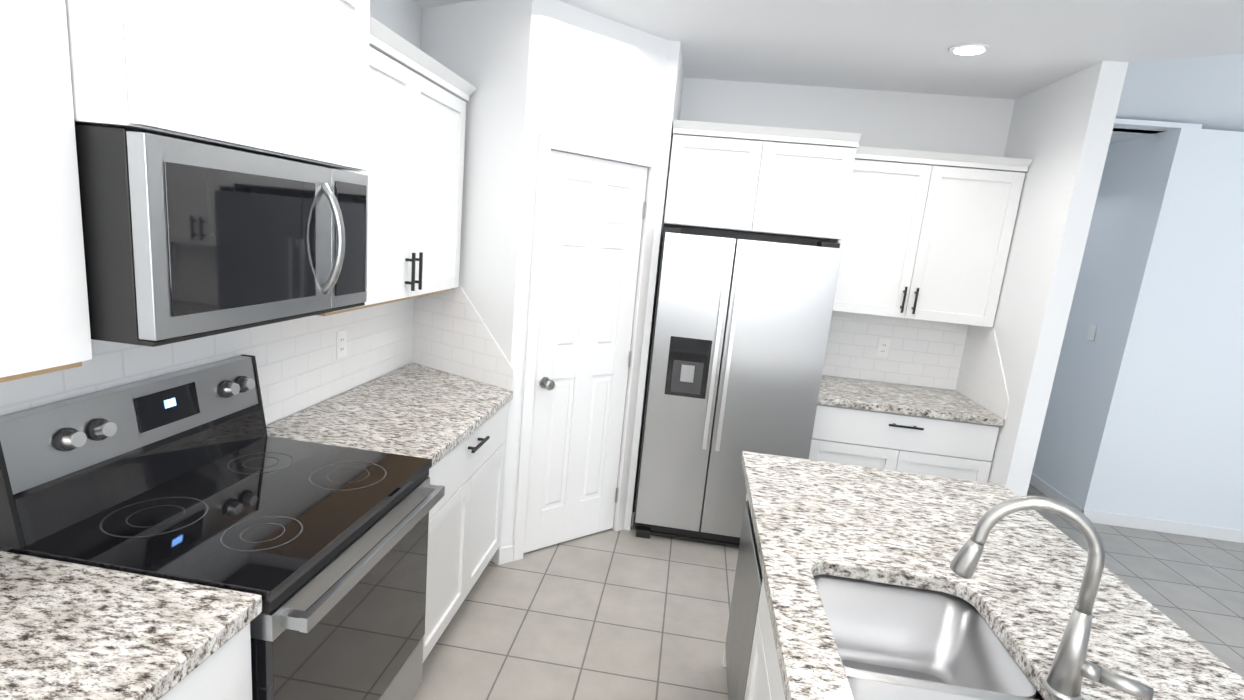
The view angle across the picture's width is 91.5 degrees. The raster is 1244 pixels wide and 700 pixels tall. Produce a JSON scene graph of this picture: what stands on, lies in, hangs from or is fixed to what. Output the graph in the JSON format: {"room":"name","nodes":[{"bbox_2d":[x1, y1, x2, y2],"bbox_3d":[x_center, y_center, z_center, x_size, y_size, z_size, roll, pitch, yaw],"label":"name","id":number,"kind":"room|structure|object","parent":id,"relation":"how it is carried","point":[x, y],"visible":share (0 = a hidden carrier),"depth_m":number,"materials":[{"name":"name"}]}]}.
{"room":"kitchen","nodes":[
{"label":"kitchen","id":0,"kind":"room"},
{"bbox_2d":[0,0,421,551],"bbox_3d":[-1.506,0.164,0.372,0.120,2.660,5.844,7,11,6],"label":"wall","id":1,"kind":"structure","parent":0,"point":[402,18],"depth_m":2.73,"materials":[{"name":"white paint"}]},
{"bbox_2d":[0,0,91,382],"bbox_3d":[-1.163,-0.387,0.880,0.307,0.887,0.467,7,11,6],"label":"upper cabinet","id":2,"kind":"object","parent":1,"relation":"attached to","point":[44,320],"visible":1,"depth_m":1.03,"materials":[{"name":"white wood"}]},
{"bbox_2d":[0,298,413,424],"bbox_3d":[-1.393,0.236,0.908,0.006,0.505,4.692,7,11,6],"label":"backsplash","id":3,"kind":"structure","parent":1,"relation":"attached to","point":[300,366],"depth_m":2.18,"materials":[{"name":"tile"}]},
{"bbox_2d":[336,330,346,358],"bbox_3d":[-1.179,-0.025,2.548,0.007,0.114,0.070,7,11,6],"label":"electrical outlet plate","id":4,"kind":"object","parent":3,"relation":"attached to","point":[341,344],"visible":1,"depth_m":2.54,"materials":[{"name":"white plastic"}]},
{"bbox_2d":[65,0,369,171],"bbox_3d":[-0.975,-0.763,1.424,0.476,0.560,0.770,7,11,6],"label":"upper cabinet","id":5,"kind":"object","parent":1,"relation":"attached to","point":[286,79],"visible":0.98,"depth_m":1.29,"materials":[{"name":"white wood"}]},
{"bbox_2d":[75,124,367,346],"bbox_3d":[-1.013,-0.286,1.516,0.492,0.406,0.756,7,11,6],"label":"microwave","id":6,"kind":"object","parent":5,"relation":"attached to","point":[184,240],"visible":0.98,"depth_m":1.25,"materials":[{"name":"silver metal"}]},
{"bbox_2d":[318,16,477,315],"bbox_3d":[-0.945,-0.668,2.370,0.356,0.932,1.046,7,11,6],"label":"upper cabinet","id":7,"kind":"object","parent":1,"relation":"attached to","point":[418,98],"visible":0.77,"depth_m":2.35,"materials":[{"name":"white wood"}]},
{"bbox_2d":[412,0,531,547],"bbox_3d":[-0.784,-0.290,3.051,0.745,2.660,0.110,12,13,31],"label":"wall","id":8,"kind":"structure","parent":0,"point":[482,46],"depth_m":2.80,"materials":[{"name":"white paint"}]},
{"bbox_2d":[413,287,513,390],"bbox_3d":[-0.801,-0.088,3.019,0.715,0.445,0.006,12,13,31],"label":"backsplash","id":9,"kind":"structure","parent":8,"relation":"attached to","point":[452,334],"depth_m":3.03,"materials":[{"name":"tile"}]},
{"bbox_2d":[490,548,500,564],"bbox_3d":[-0.910,0.978,3.228,0.707,0.090,0.012,12,13,31],"label":"baseboard","id":10,"kind":"structure","parent":8,"relation":"attached to","point":[496,558],"depth_m":3.05,"materials":[{"name":"white wood"}]},
{"bbox_2d":[500,0,668,547],"bbox_3d":[-0.195,-0.248,3.121,0.860,2.660,0.110,-3,14,-38],"label":"wall","id":11,"kind":"structure","parent":0,"point":[593,78],"depth_m":2.84,"materials":[{"name":"white paint"}]},
{"bbox_2d":[500,512,633,564],"bbox_3d":[-0.271,1.020,3.322,0.872,0.090,0.012,-3,14,-38],"label":"baseboard","id":12,"kind":"structure","parent":11,"relation":"attached to","point":[507,554],"depth_m":3.07,"materials":[{"name":"white"}]},
{"bbox_2d":[524,150,647,552],"bbox_3d":[-0.185,0.062,3.138,0.601,2.025,0.105,-3,14,-38],"label":"pantry door","id":13,"kind":"structure","parent":11,"relation":"in","point":[595,213],"depth_m":3.13,"materials":[{"name":"white wood"}]},
{"bbox_2d":[513,133,660,560],"bbox_3d":[-0.211,0.030,3.166,0.719,2.097,0.117,-3,14,-38],"label":"door frame","id":14,"kind":"structure","parent":11,"relation":"attached to","point":[547,143],"depth_m":3.03,"materials":[{"name":"white wood"}]},
{"bbox_2d":[624,40,683,529],"bbox_3d":[0.160,-0.315,3.633,0.110,2.660,0.702,7,11,6],"label":"wall","id":15,"kind":"structure","parent":0,"point":[672,93],"depth_m":3.27,"materials":[{"name":"white paint"}]},
{"bbox_2d":[411,484,1243,699],"bbox_3d":[2.461,1.681,1.653,8.150,0.060,9.000,7,11,6],"label":"floor","id":16,"kind":"structure","parent":0,"point":[609,614],"depth_m":2.82,"materials":[{"name":"tile"}]},
{"bbox_2d":[159,623,251,699],"bbox_3d":[-1.165,1.013,0.862,0.627,0.872,0.993,7,11,6],"label":"base cabinet","id":17,"kind":"object","parent":16,"relation":"on","point":[224,672],"visible":0.13,"depth_m":1.15,"materials":[{"name":"white wood"}]},
{"bbox_2d":[0,551,261,699],"bbox_3d":[-1.219,0.718,-0.049,0.647,0.040,2.696,7,11,6],"label":"countertop","id":18,"kind":"structure","parent":17,"relation":"on","point":[71,631],"depth_m":1.10,"materials":[{"name":"stone"}]},
{"bbox_2d":[0,354,444,699],"bbox_3d":[-0.992,0.703,1.694,0.718,1.189,0.758,7,11,6],"label":"range","id":19,"kind":"object","parent":16,"relation":"on","point":[197,475],"visible":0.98,"depth_m":1.53,"materials":[{"name":"silver metal"}]},
{"bbox_2d":[423,403,507,661],"bbox_3d":[-0.928,0.706,2.556,0.664,0.872,0.914,7,11,6],"label":"base cabinet","id":20,"kind":"object","parent":16,"relation":"on","point":[464,524],"visible":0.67,"depth_m":2.46,"materials":[{"name":"white wood"}]},
{"bbox_2d":[266,363,512,468],"bbox_3d":[-0.876,0.232,2.612,0.647,0.040,1.220,7,11,6],"label":"countertop","id":21,"kind":"structure","parent":20,"relation":"on","point":[422,411],"depth_m":2.38,"materials":[{"name":"stone"}]},
{"bbox_2d":[633,227,841,547],"bbox_3d":[0.621,0.206,3.583,0.903,1.743,0.810,7,11,6],"label":"fridge","id":22,"kind":"object","parent":16,"relation":"on","point":[741,327],"visible":0.79,"depth_m":3.20,"materials":[{"name":"silver metal"}]},
{"bbox_2d":[723,495,1043,699],"bbox_3d":[0.482,1.293,0.228,0.625,0.872,4.400,7,11,6],"label":"base cabinet","id":23,"kind":"object","parent":16,"relation":"on","point":[764,680],"visible":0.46,"depth_m":1.60,"materials":[{"name":"white wood"}]},
{"bbox_2d":[725,501,762,699],"bbox_3d":[0.693,0.957,2.065,0.575,0.864,0.600,7,11,6],"label":"dishwasher","id":24,"kind":"object","parent":23,"relation":"in","point":[744,607],"visible":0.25,"depth_m":2.06,"materials":[{"name":"silver metal"}]},
{"bbox_2d":[741,451,1243,699],"bbox_3d":[0.672,0.844,0.224,0.963,0.040,4.260,7,11,6],"label":"countertop","id":25,"kind":"structure","parent":23,"relation":"on","point":[1019,590],"depth_m":1.57,"materials":[{"name":"stone"}]},
{"bbox_2d":[813,575,1036,699],"bbox_3d":[0.621,0.776,1.228,0.460,0.217,0.790,7,11,6],"label":"sink","id":26,"kind":"object","parent":25,"relation":"in","point":[895,642],"visible":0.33,"depth_m":1.57,"materials":[{"name":"silver metal"}]},
{"bbox_2d":[950,496,1153,699],"bbox_3d":[0.804,0.466,1.130,0.334,0.378,0.139,7,11,6],"label":"faucet","id":27,"kind":"object","parent":25,"relation":"on","point":[1071,667],"visible":1,"depth_m":1.12,"materials":[{"name":"silver metal"}]},
{"bbox_2d":[809,404,998,482],"bbox_3d":[1.547,0.723,3.665,0.973,0.872,0.644,7,11,6],"label":"base cabinet","id":28,"kind":"object","parent":16,"relation":"on","point":[911,444],"visible":0.44,"depth_m":3.34,"materials":[{"name":"white wood"}]},
{"bbox_2d":[817,375,1003,425],"bbox_3d":[1.590,0.276,3.582,0.973,0.040,0.637,7,11,6],"label":"countertop","id":29,"kind":"structure","parent":28,"relation":"on","point":[937,403],"depth_m":3.42,"materials":[{"name":"stone"}]},
{"bbox_2d":[412,0,1243,143],"bbox_3d":[2.802,-1.925,0.950,8.150,2.000,9.000,7,11,6],"label":"ceiling","id":30,"kind":"structure","parent":0,"point":[898,45],"depth_m":2.78,"materials":[{"name":"white paint"}]},
{"bbox_2d":[949,43,990,55],"bbox_3d":[1.580,-1.365,2.757,0.170,0.009,0.170,7,11,6],"label":"recessed light","id":31,"kind":"object","parent":30,"relation":"in","point":[968,49],"visible":0.94,"depth_m":2.74,"materials":[{"name":"white"}]},
{"bbox_2d":[668,78,1014,390],"bbox_3d":[0.598,-0.343,3.993,3.390,2.660,0.120,7,11,6],"label":"wall","id":32,"kind":"structure","parent":0,"point":[969,125],"depth_m":3.63,"materials":[{"name":"white paint"}]},
{"bbox_2d":[664,120,861,245],"bbox_3d":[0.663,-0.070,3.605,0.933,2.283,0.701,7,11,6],"label":"upper cabinet","id":33,"kind":"object","parent":32,"relation":"attached to","point":[778,181],"visible":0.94,"depth_m":3.15,"materials":[{"name":"white wood"}]},
{"bbox_2d":[822,311,968,389],"bbox_3d":[1.647,-0.039,3.848,0.998,0.485,0.006,7,11,6],"label":"backsplash","id":34,"kind":"structure","parent":32,"relation":"attached to","point":[924,353],"depth_m":3.84,"materials":[{"name":"tile"}]},
{"bbox_2d":[876,338,890,356],"bbox_3d":[1.659,-0.013,3.845,0.070,0.114,0.007,7,11,6],"label":"outlet","id":35,"kind":"object","parent":34,"relation":"attached to","point":[883,348],"visible":1,"depth_m":3.84,"materials":[{"name":"white plastic"}]},
{"bbox_2d":[832,146,1032,326],"bbox_3d":[1.693,-0.653,3.542,0.973,0.920,0.356,7,11,6],"label":"upper cabinet","id":36,"kind":"object","parent":32,"relation":"attached to","point":[927,236],"visible":0.85,"depth_m":3.42,"materials":[{"name":"white wood"}]},
{"bbox_2d":[957,61,1128,496],"bbox_3d":[2.162,-0.076,3.379,0.110,2.660,0.780,7,11,6],"label":"wall","id":37,"kind":"structure","parent":0,"point":[1060,132],"depth_m":3.05,"materials":[{"name":"white paint"}]},
{"bbox_2d":[955,325,1008,418],"bbox_3d":[2.095,0.094,3.487,0.006,0.445,0.634,7,11,6],"label":"backsplash","id":38,"kind":"structure","parent":37,"relation":"attached to","point":[981,380],"depth_m":3.51,"materials":[{"name":"tile"}]},
{"bbox_2d":[1032,128,1201,511],"bbox_3d":[3.530,-0.221,4.785,0.120,2.660,1.540,7,11,6],"label":"wall","id":39,"kind":"structure","parent":0,"point":[1144,182],"depth_m":4.22,"materials":[{"name":"white paint"}]},
{"bbox_2d":[1029,473,1079,509],"bbox_3d":[3.347,1.025,5.050,0.012,0.090,1.512,7,11,6],"label":"baseboard","id":40,"kind":"structure","parent":39,"relation":"attached to","point":[1035,481],"depth_m":4.68,"materials":[{"name":"white"}]},
{"bbox_2d":[1086,324,1096,340],"bbox_3d":[3.406,-0.126,4.398,0.008,0.114,0.070,7,11,6],"label":"light switch","id":41,"kind":"object","parent":39,"relation":"attached to","point":[1091,332],"visible":0.96,"depth_m":4.39,"materials":[{"name":"white plastic"}]},
{"bbox_2d":[1113,128,1163,133],"bbox_3d":[4.749,-1.479,3.803,4.810,0.400,0.100,7,11,6],"label":"wall","id":42,"kind":"structure","parent":0,"point":[1140,131],"depth_m":3.98,"materials":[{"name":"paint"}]},
{"bbox_2d":[1102,129,1243,529],"bbox_3d":[5.233,0.113,3.898,3.510,2.660,0.120,7,11,6],"label":"wall","id":43,"kind":"structure","parent":0,"point":[1180,456],"depth_m":4.03,"materials":[{"name":"white paint"}]},
{"bbox_2d":[1079,507,1243,542],"bbox_3d":[4.982,1.367,4.092,3.522,0.090,0.012,7,11,6],"label":"baseboard","id":44,"kind":"structure","parent":43,"relation":"attached to","point":[1153,524],"depth_m":4.22,"materials":[{"name":"white wood"}]}
]}

